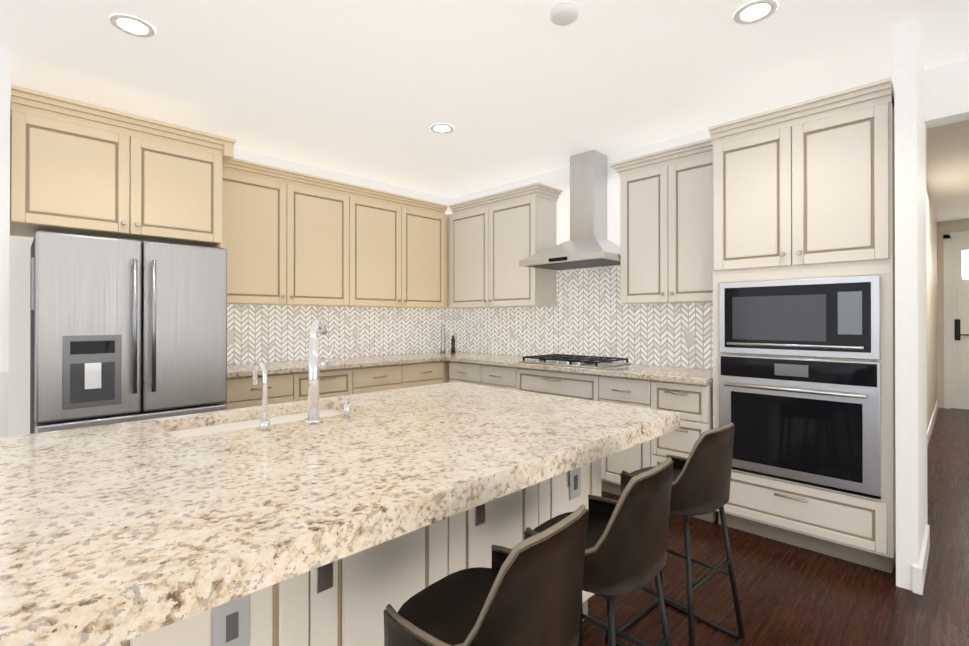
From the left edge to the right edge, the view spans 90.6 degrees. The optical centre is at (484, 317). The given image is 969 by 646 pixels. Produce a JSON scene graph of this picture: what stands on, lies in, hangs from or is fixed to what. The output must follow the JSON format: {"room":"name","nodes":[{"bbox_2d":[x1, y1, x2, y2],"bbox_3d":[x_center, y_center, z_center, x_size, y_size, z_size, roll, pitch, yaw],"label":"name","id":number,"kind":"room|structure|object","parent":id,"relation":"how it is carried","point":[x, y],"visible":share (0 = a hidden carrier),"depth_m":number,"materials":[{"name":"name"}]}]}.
{"room":"kitchen","nodes":[
{"label":"kitchen","id":0,"kind":"room"},
{"bbox_2d":[0,50,9,437],"bbox_3d":[-3.072,-0.060,2.433,0.660,2.690,0.935,0,0,45],"label":"wall","id":1,"kind":"structure","parent":0,"point":[4,212],"depth_m":2.52,"materials":[{"name":"white paint"}]},
{"bbox_2d":[9,94,450,435],"bbox_3d":[-3.035,-0.057,3.043,0.150,2.690,7.650,0,0,45],"label":"wall","id":2,"kind":"structure","parent":0,"point":[19,328],"depth_m":3.05,"materials":[{"name":"white paint"}]},
{"bbox_2d":[10,104,225,247],"bbox_3d":[-2.381,-0.822,3.148,0.608,0.620,1.038,0,0,45],"label":"upper cabinet","id":3,"kind":"object","parent":2,"relation":"attached to","point":[69,174],"depth_m":2.87,"materials":[{"name":"beige paint"}]},
{"bbox_2d":[222,148,349,306],"bbox_3d":[-1.720,-0.669,4.014,0.318,1.120,1.124,0,0,45],"label":"upper cabinet","id":4,"kind":"object","parent":2,"relation":"attached to","point":[289,237],"depth_m":3.89,"materials":[{"name":"beige paint"}]},
{"bbox_2d":[227,304,450,363],"bbox_3d":[-1.322,0.133,4.646,0.008,0.520,2.660,0,0,45],"label":"tile backsplash","id":5,"kind":"structure","parent":2,"relation":"attached to","point":[268,333],"depth_m":4.53,"materials":[{"name":"white tile"}]},
{"bbox_2d":[227,330,232,344],"bbox_3d":[-2.073,0.161,3.883,0.007,0.116,0.070,0,0,45],"label":"outlet","id":6,"kind":"object","parent":5,"relation":"attached to","point":[229,332],"depth_m":3.89,"materials":[{"name":"white plastic"}]},
{"bbox_2d":[352,329,358,339],"bbox_3d":[-1.260,0.164,4.697,0.007,0.116,0.070,0,0,45],"label":"outlet","id":7,"kind":"object","parent":5,"relation":"attached to","point":[355,332],"depth_m":4.69,"materials":[{"name":"white plastic"}]},
{"bbox_2d":[350,192,447,307],"bbox_3d":[-0.905,-0.609,4.830,0.318,1.005,1.182,0,0,45],"label":"upper cabinet","id":8,"kind":"object","parent":2,"relation":"attached to","point":[399,252],"depth_m":4.66,"materials":[{"name":"beige paint"}]},
{"bbox_2d":[433,215,448,308],"bbox_3d":[-0.374,-0.607,5.353,0.328,1.005,0.298,0,0,45],"label":"upper cabinet","id":9,"kind":"object","parent":2,"relation":"attached to","point":[448,215],"depth_m":5.16,"materials":[{"name":"beige paint"}]},
{"bbox_2d":[0,0,968,221],"bbox_3d":[1.738,-1.454,2.555,7.700,0.100,13.700,0,0,45],"label":"ceiling","id":10,"kind":"structure","parent":0,"point":[509,91],"depth_m":2.72,"materials":[{"name":"white paint"}]},
{"bbox_2d":[109,14,154,36],"bbox_3d":[-1.692,-1.402,2.306,0.178,0.006,0.178,0,0,36],"label":"recessed light","id":11,"kind":"object","parent":10,"relation":"in","point":[131,25],"depth_m":2.30,"materials":[{"name":"white"}]},
{"bbox_2d":[430,123,453,132],"bbox_3d":[-0.313,-1.397,3.544,0.178,0.006,0.178,0,0,18],"label":"recessed light","id":12,"kind":"object","parent":10,"relation":"in","point":[440,127],"depth_m":3.54,"materials":[{"name":"white"}]},
{"bbox_2d":[550,2,578,25],"bbox_3d":[0.366,-1.388,2.201,0.128,0.035,0.128,0,0,18],"label":"smoke detector","id":13,"kind":"object","parent":10,"relation":"in","point":[567,13],"depth_m":2.17,"materials":[{"name":"white plastic"}]},
{"bbox_2d":[733,0,777,23],"bbox_3d":[1.243,-1.402,2.201,0.178,0.006,0.178,0,0,-36],"label":"recessed light","id":14,"kind":"object","parent":10,"relation":"in","point":[755,11],"depth_m":2.20,"materials":[{"name":"white"}]},
{"bbox_2d":[451,58,968,524],"bbox_3d":[2.321,-0.058,2.992,7.500,2.690,0.150,0,0,45],"label":"wall","id":15,"kind":"structure","parent":0,"point":[946,93],"depth_m":3.66,"materials":[{"name":"white paint"}]},
{"bbox_2d":[449,190,556,308],"bbox_3d":[0.152,-0.609,4.814,1.170,1.005,0.318,0,0,45],"label":"upper cabinet","id":16,"kind":"object","parent":15,"relation":"attached to","point":[488,241],"depth_m":4.57,"materials":[{"name":"beige paint"}]},
{"bbox_2d":[519,150,619,270],"bbox_3d":[0.779,-0.918,4.024,0.825,0.957,0.551,0,0,45],"label":"range hood","id":17,"kind":"object","parent":15,"relation":"attached to","point":[588,244],"visible":0.92,"depth_m":4.03,"materials":[{"name":"silver metal"}]},
{"bbox_2d":[451,265,712,368],"bbox_3d":[0.719,-0.057,4.482,3.112,0.900,0.008,0,0,45],"label":"tile backsplash","id":18,"kind":"structure","parent":15,"relation":"attached to","point":[589,314],"depth_m":4.23,"materials":[{"name":"white tile"}]},
{"bbox_2d":[509,328,513,339],"bbox_3d":[0.279,0.164,4.911,0.070,0.116,0.005,0,0,45],"label":"outlet","id":19,"kind":"object","parent":18,"relation":"attached to","point":[511,330],"depth_m":4.91,"materials":[{"name":"white plastic"}]},
{"bbox_2d":[685,331,693,346],"bbox_3d":[1.553,0.160,3.638,0.070,0.116,0.005,0,0,45],"label":"outlet","id":20,"kind":"object","parent":18,"relation":"attached to","point":[689,338],"depth_m":3.63,"materials":[{"name":"white plastic"}]},
{"bbox_2d":[617,150,712,303],"bbox_3d":[1.424,-0.613,3.543,0.754,1.005,0.318,0,0,45],"label":"upper cabinet","id":21,"kind":"object","parent":15,"relation":"attached to","point":[666,226],"depth_m":3.43,"materials":[{"name":"beige paint"}]},
{"bbox_2d":[577,408,968,645],"bbox_3d":[1.738,1.326,2.545,7.700,0.080,13.700,0,0,45],"label":"floor","id":22,"kind":"structure","parent":0,"point":[790,595],"depth_m":2.24,"materials":[{"name":"brown wood"}]},
{"bbox_2d":[30,230,226,433],"bbox_3d":[-2.252,0.415,3.045,0.893,1.745,0.914,0,0,45],"label":"refrigerator","id":23,"kind":"object","parent":22,"relation":"on","point":[122,330],"visible":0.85,"depth_m":2.71,"materials":[{"name":"grey metal"}]},
{"bbox_2d":[224,375,290,409],"bbox_3d":[-1.840,0.853,3.688,0.601,0.875,0.500,0,0,45],"label":"base cabinet","id":24,"kind":"object","parent":22,"relation":"on","point":[288,380],"depth_m":3.45,"materials":[{"name":"beige paint"}]},
{"bbox_2d":[227,351,489,378],"bbox_3d":[-1.082,0.398,4.423,0.638,0.040,2.610,0,0,45],"label":"countertop","id":25,"kind":"structure","parent":24,"relation":"on","point":[234,371],"depth_m":4.06,"materials":[{"name":"beige stone"}]},
{"bbox_2d":[440,323,445,352],"bbox_3d":[-0.456,0.216,5.235,0.062,0.329,0.064,0,0,45],"label":"salt mill","id":26,"kind":"object","parent":25,"relation":"on","point":[442,337],"visible":1,"depth_m":5.21,"materials":[{"name":"silver metal"}]},
{"bbox_2d":[451,336,455,352],"bbox_3d":[-0.342,0.286,5.235,0.055,0.189,0.056,0,0,45],"label":"pepper mill","id":27,"kind":"object","parent":25,"relation":"on","point":[453,350],"visible":1,"depth_m":5.22,"materials":[{"name":"brown wood"}]},
{"bbox_2d":[291,367,350,401],"bbox_3d":[-1.487,0.854,4.041,0.601,0.875,0.500,0,0,45],"label":"base cabinet","id":28,"kind":"object","parent":22,"relation":"on","point":[331,383],"depth_m":3.84,"materials":[{"name":"beige paint"}]},
{"bbox_2d":[124,411,609,645],"bbox_3d":[-0.463,0.852,1.804,1.021,0.862,1.778,0,0,45],"label":"kitchen island","id":29,"kind":"object","parent":22,"relation":"on","point":[344,603],"depth_m":1.27,"materials":[{"name":"beige paint"}]},
{"bbox_2d":[0,383,679,645],"bbox_3d":[-0.377,0.399,1.657,1.311,0.062,1.905,0,0,45],"label":"island countertop","id":30,"kind":"structure","parent":29,"relation":"on","point":[117,534],"depth_m":1.04,"materials":[{"name":"beige stone"}]},
{"bbox_2d":[351,363,402,394],"bbox_3d":[-1.134,0.855,4.395,0.601,0.875,0.500,0,0,45],"label":"base cabinet","id":31,"kind":"object","parent":22,"relation":"on","point":[363,379],"depth_m":4.16,"materials":[{"name":"beige paint"}]},
{"bbox_2d":[403,363,442,387],"bbox_3d":[-0.784,0.857,4.745,0.601,0.875,0.490,0,0,45],"label":"base cabinet","id":32,"kind":"object","parent":22,"relation":"on","point":[414,374],"depth_m":4.52,"materials":[{"name":"beige paint"}]},
{"bbox_2d":[443,361,449,382],"bbox_3d":[-0.391,0.858,5.138,0.601,0.875,0.620,0,0,45],"label":"base cabinet","id":33,"kind":"object","parent":22,"relation":"on","point":[446,378],"depth_m":4.76,"materials":[{"name":"beige paint"}]},
{"bbox_2d":[449,362,480,384],"bbox_3d":[0.020,0.857,4.740,0.451,0.874,0.601,0,0,45],"label":"base cabinet","id":34,"kind":"object","parent":22,"relation":"on","point":[463,372],"depth_m":4.52,"materials":[{"name":"beige paint"}]},
{"bbox_2d":[384,504,587,645],"bbox_3d":[0.009,0.840,1.050,0.383,0.884,0.428,0,0,40],"label":"stool","id":35,"kind":"object","parent":22,"relation":"on","point":[527,592],"visible":1,"depth_m":0.93,"materials":[{"name":"brown leather"}]},
{"bbox_2d":[481,366,516,389],"bbox_3d":[0.328,0.856,4.433,0.419,0.874,0.601,0,0,45],"label":"base cabinet","id":36,"kind":"object","parent":22,"relation":"on","point":[505,377],"depth_m":4.20,"materials":[{"name":"beige paint"}]},
{"bbox_2d":[517,370,596,400],"bbox_3d":[0.759,0.854,4.002,0.800,0.874,0.601,0,0,45],"label":"base cabinet","id":37,"kind":"object","parent":22,"relation":"on","point":[579,386],"depth_m":3.76,"materials":[{"name":"beige paint"}]},
{"bbox_2d":[524,457,673,645],"bbox_3d":[0.332,0.841,1.415,0.391,0.884,0.446,0,0,45],"label":"stool","id":38,"kind":"object","parent":22,"relation":"on","point":[626,542],"visible":0.83,"depth_m":1.23,"materials":[{"name":"brown leather"}]},
{"bbox_2d":[597,374,652,495],"bbox_3d":[1.184,0.853,3.577,0.401,0.874,0.601,0,0,45],"label":"base cabinet","id":39,"kind":"object","parent":22,"relation":"on","point":[636,392],"depth_m":3.36,"materials":[{"name":"beige paint"}]},
{"bbox_2d":[605,423,744,645],"bbox_3d":[0.759,0.843,1.904,0.428,0.884,0.383,0,0,-41],"label":"stool","id":40,"kind":"object","parent":22,"relation":"on","point":[701,478],"visible":0.83,"depth_m":1.73,"materials":[{"name":"brown leather"}]},
{"bbox_2d":[653,382,717,521],"bbox_3d":[1.458,0.852,3.303,0.374,0.874,0.601,0,0,45],"label":"base cabinet","id":41,"kind":"object","parent":22,"relation":"on","point":[686,393],"depth_m":3.07,"materials":[{"name":"beige paint"}]},
{"bbox_2d":[445,354,712,385],"bbox_3d":[0.710,0.397,4.027,2.453,0.040,0.638,0,0,45],"label":"countertop","id":42,"kind":"structure","parent":41,"relation":"on","point":[691,376],"depth_m":3.55,"materials":[{"name":"beige stone"}]},
{"bbox_2d":[519,354,631,367],"bbox_3d":[0.745,0.352,3.986,0.760,0.047,0.520,0,0,45],"label":"cooktop","id":43,"kind":"object","parent":42,"relation":"in","point":[578,361],"visible":1,"depth_m":3.88,"materials":[{"name":"silver metal"}]},
{"bbox_2d":[708,77,895,572],"bbox_3d":[1.881,0.062,2.835,0.850,2.450,0.670,0,0,45],"label":"tall cabinet","id":44,"kind":"object","parent":22,"relation":"on","point":[804,297],"visible":0.83,"depth_m":2.59,"materials":[{"name":"beige paint"}]},
{"bbox_2d":[894,18,925,590],"bbox_3d":[2.233,-0.059,2.508,0.080,2.690,0.660,0,0,45],"label":"wall","id":45,"kind":"structure","parent":0,"point":[910,331],"depth_m":2.28,"materials":[{"name":"white paint"}]},
{"bbox_2d":[912,524,929,594],"bbox_3d":[2.254,1.226,2.472,0.035,0.120,0.675,0,0,45],"label":"baseboard","id":46,"kind":"structure","parent":45,"relation":"attached to","point":[918,575],"depth_m":2.27,"materials":[{"name":"white wood"}]},
{"bbox_2d":[926,185,936,428],"bbox_3d":[4.558,-0.050,5.033,0.120,2.690,5.900,0,0,45],"label":"wall","id":47,"kind":"structure","parent":0,"point":[931,311],"depth_m":5.76,"materials":[{"name":"beige paint"}]},
{"bbox_2d":[927,399,938,447],"bbox_3d":[4.553,1.234,4.928,0.015,0.120,5.750,0,0,45],"label":"baseboard","id":48,"kind":"structure","parent":47,"relation":"attached to","point":[929,431],"depth_m":5.54,"materials":[{"name":"white wood"}]},
{"bbox_2d":[937,219,968,409],"bbox_3d":[7.086,-0.045,6.524,1.350,2.690,0.218,0,0,45],"label":"door","id":49,"kind":"structure","parent":0,"point":[952,314],"depth_m":6.85,"materials":[{"name":"white wood"}]}
]}

